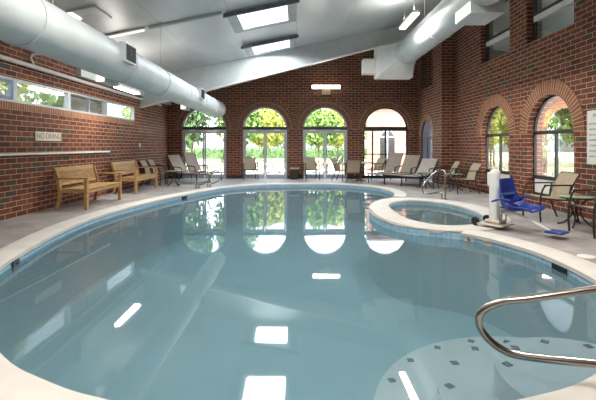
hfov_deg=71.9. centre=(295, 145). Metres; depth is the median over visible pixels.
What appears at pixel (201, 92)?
register
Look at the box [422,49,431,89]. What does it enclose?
window
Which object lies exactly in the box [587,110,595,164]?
notice sign
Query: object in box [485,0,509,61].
window
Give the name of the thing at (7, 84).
window
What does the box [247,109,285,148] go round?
tree
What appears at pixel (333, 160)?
sling chair
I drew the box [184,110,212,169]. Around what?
tree
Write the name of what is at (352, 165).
sling chair
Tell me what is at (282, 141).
tree
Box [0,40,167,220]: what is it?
wall
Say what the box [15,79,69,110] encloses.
window
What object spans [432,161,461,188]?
sling chair
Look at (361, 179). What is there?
round table
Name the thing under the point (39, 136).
wall sign
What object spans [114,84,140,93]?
strip light
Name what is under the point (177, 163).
chaise lounge
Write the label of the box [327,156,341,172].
patio chair
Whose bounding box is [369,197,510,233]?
hot tub
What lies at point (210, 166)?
wall
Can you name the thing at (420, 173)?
side table
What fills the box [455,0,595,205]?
wall
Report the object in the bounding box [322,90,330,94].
emergency light
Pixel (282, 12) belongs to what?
window
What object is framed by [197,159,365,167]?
ground
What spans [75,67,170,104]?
trim
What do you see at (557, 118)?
window
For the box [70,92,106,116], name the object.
window
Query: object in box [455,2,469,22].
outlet
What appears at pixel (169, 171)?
side table
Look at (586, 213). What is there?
trim
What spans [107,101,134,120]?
window
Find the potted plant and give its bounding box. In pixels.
[334,154,343,169]
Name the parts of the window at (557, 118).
frame, spandrel panel, pane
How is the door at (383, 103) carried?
in the wall at (292, 88)
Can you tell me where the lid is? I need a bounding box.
[577,254,595,258]
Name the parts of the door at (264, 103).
frame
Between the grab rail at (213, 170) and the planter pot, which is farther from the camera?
the planter pot
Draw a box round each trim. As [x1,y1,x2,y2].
[0,100,133,124]
[0,151,109,155]
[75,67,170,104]
[148,12,221,29]
[454,179,595,219]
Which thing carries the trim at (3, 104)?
attached to the wall at (28, 185)
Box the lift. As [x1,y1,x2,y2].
[471,170,569,234]
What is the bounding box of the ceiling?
[46,0,441,72]
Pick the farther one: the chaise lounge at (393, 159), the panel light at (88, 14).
the chaise lounge at (393, 159)
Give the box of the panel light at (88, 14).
[65,5,111,23]
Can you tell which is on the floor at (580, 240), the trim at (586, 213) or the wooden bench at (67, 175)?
the wooden bench at (67, 175)
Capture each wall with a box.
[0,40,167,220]
[168,49,417,175]
[186,164,333,168]
[418,42,441,184]
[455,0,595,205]
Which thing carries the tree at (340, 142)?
on the ground
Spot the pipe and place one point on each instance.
(2, 57)
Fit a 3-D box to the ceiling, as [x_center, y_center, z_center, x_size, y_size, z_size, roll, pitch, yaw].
[0.105,-3.368,6.900,11.590,2.353,21.000,0,0,0]
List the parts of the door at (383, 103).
frame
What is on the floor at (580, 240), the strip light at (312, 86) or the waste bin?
the waste bin
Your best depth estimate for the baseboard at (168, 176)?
16.98 m
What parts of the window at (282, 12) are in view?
cross rail, pane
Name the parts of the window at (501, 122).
frame, spandrel panel, pane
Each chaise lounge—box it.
[164,155,212,182]
[179,153,224,180]
[366,153,405,182]
[382,155,422,183]
[399,158,437,186]
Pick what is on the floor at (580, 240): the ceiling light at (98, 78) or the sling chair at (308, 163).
the sling chair at (308, 163)
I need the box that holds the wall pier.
[442,33,454,184]
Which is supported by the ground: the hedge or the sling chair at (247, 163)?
the hedge
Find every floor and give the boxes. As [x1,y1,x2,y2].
[0,178,595,263]
[188,168,383,174]
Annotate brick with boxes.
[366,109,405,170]
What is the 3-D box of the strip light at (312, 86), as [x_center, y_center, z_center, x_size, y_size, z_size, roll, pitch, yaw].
[1.240,-2.432,16.929,1.200,0.170,0.138,0,0,0]
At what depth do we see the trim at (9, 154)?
8.74 m
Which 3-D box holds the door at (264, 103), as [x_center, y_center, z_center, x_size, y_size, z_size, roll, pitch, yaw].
[-1.286,-0.317,17.052,2.560,3.320,0.145,0,0,0]
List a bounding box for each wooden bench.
[53,164,122,209]
[110,160,157,193]
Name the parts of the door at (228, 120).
frame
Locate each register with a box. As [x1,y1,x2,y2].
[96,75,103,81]
[119,41,135,65]
[197,88,204,99]
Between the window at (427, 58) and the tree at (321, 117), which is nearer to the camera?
the window at (427, 58)
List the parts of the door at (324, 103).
frame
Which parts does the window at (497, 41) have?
sash rail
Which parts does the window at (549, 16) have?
sash rail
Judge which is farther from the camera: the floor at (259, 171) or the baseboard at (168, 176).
the floor at (259, 171)
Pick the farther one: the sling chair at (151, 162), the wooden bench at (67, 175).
the sling chair at (151, 162)
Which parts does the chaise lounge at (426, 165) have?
bed frame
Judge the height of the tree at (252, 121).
5.561 m
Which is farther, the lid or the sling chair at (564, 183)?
the sling chair at (564, 183)
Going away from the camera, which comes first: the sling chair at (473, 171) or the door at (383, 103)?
the sling chair at (473, 171)
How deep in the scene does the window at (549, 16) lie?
9.14 m
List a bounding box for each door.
[173,107,233,177]
[234,98,295,177]
[294,98,355,177]
[355,98,416,177]
[419,114,433,180]
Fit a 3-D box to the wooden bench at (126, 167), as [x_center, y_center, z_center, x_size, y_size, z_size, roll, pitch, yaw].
[-4.799,0.898,12.300,0.757,0.890,1.730,0,0,0]
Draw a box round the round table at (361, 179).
[355,162,371,180]
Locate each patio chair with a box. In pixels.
[251,156,268,172]
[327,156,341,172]
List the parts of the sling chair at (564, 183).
leg, leg, seat frame, leg, armrest, frame, leg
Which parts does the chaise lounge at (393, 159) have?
bed frame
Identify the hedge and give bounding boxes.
[186,147,365,158]
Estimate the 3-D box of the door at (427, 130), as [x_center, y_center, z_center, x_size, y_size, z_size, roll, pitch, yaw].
[5.062,0.048,15.870,0.075,2.590,1.820,0,0,0]
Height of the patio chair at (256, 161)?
0.870 m
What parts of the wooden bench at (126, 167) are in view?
leg, backrest, leg, seat, leg, rail, leg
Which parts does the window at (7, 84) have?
pane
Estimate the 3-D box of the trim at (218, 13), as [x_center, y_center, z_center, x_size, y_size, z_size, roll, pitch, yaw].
[-2.480,-2.804,9.210,1.640,0.393,0.060,0,0,0]
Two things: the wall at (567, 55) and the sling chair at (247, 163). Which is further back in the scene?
the sling chair at (247, 163)
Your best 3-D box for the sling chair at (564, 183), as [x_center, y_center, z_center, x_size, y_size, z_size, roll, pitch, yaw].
[4.667,0.914,7.530,0.755,0.870,0.600,0,0,0]
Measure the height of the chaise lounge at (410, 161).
1.008 m
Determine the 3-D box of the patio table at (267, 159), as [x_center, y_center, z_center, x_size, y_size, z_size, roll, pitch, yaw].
[-1.100,1.008,20.900,1.000,0.714,1.000,0,0,0]
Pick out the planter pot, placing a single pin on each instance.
(221, 160)
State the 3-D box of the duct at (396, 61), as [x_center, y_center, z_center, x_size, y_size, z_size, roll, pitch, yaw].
[3.091,-3.162,6.500,1.742,1.810,15.000,0,0,0]
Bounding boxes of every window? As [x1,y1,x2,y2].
[0,75,14,101]
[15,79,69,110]
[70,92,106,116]
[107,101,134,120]
[223,0,299,33]
[241,34,298,56]
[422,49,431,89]
[476,94,515,184]
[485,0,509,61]
[519,79,584,201]
[532,0,573,40]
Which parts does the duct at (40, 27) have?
hanger rod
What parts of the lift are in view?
armrest, lift arm, seat post, bucket seat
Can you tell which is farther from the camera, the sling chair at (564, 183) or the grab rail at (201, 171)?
the grab rail at (201, 171)
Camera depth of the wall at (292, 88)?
17.00 m
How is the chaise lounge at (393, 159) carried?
on the floor at (580, 240)
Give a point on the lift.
(503, 195)
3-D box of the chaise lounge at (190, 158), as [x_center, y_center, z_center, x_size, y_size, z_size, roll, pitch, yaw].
[-3.693,0.803,15.863,1.932,1.084,0.682,0,0,33]
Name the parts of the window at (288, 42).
cross rail, pane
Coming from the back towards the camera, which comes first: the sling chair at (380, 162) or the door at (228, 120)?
the door at (228, 120)
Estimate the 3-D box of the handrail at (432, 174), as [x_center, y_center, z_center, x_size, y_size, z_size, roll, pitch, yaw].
[3.451,0.961,10.241,0.698,0.765,0.109,0,0,-12]
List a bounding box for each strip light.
[106,27,145,37]
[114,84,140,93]
[311,85,340,88]
[399,10,419,29]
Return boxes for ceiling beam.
[139,22,419,107]
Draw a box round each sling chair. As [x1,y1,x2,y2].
[139,160,165,185]
[147,159,172,183]
[242,158,257,178]
[302,158,319,179]
[330,158,352,180]
[342,159,361,182]
[363,158,386,179]
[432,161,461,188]
[448,163,482,193]
[522,171,580,221]
[567,189,595,238]
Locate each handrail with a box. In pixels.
[422,169,447,199]
[475,284,595,367]
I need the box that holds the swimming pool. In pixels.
[0,183,595,399]
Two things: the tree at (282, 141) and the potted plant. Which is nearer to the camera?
the potted plant
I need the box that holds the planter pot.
[220,155,223,170]
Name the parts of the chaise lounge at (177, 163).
bed frame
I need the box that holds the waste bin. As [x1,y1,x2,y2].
[290,167,298,178]
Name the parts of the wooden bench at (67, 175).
leg, rail, armrest, backrest, leg, seat, leg, rail, armrest, leg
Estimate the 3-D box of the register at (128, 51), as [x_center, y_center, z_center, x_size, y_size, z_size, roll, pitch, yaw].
[-2.657,-1.457,6.500,0.126,0.300,0.400,0,0,0]
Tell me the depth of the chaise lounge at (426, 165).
14.52 m
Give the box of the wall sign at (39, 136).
[35,131,60,140]
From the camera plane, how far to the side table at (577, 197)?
6.83 m
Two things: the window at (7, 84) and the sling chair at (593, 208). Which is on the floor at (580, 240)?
the sling chair at (593, 208)
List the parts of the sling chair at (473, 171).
seat frame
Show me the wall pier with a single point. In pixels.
(448, 45)
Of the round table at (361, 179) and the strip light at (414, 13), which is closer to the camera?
the strip light at (414, 13)
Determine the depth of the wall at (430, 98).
14.96 m
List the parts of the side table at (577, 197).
leg, leg, leg, leg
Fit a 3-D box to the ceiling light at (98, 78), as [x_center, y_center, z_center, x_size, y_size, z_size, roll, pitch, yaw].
[-3.240,-1.192,6.797,0.140,0.250,0.006,0,0,0]
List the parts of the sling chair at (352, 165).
seat frame, frame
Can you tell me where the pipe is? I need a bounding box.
[0,53,161,105]
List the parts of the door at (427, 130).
frame, pane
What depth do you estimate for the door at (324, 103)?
17.05 m
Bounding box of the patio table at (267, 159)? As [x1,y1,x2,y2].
[267,159,282,171]
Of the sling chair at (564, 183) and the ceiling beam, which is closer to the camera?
the sling chair at (564, 183)
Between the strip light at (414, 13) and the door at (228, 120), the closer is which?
the strip light at (414, 13)
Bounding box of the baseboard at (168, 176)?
[168,176,417,177]
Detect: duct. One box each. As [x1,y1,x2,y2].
[0,0,225,117]
[361,0,504,79]
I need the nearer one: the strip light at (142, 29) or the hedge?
the strip light at (142, 29)
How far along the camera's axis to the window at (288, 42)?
12.95 m
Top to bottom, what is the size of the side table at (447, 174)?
0.513 m
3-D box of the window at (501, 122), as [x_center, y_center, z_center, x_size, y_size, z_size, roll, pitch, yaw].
[5.600,-0.142,11.400,0.240,2.570,2.260,0,0,0]
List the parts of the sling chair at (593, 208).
leg, seat frame, armrest, leg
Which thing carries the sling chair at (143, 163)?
on the floor at (580, 240)
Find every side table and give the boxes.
[166,170,181,185]
[417,172,434,188]
[443,173,462,190]
[557,194,595,227]
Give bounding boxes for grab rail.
[195,171,210,187]
[206,170,221,186]
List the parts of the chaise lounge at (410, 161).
bed frame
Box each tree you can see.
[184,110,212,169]
[213,110,261,146]
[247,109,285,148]
[275,120,284,147]
[304,109,342,162]
[325,109,344,154]
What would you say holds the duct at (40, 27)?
hanging from the ceiling
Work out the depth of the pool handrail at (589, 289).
2.42 m
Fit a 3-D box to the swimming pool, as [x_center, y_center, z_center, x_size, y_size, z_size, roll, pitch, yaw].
[-0.370,1.961,8.312,7.501,1.264,13.223,0,0,0]

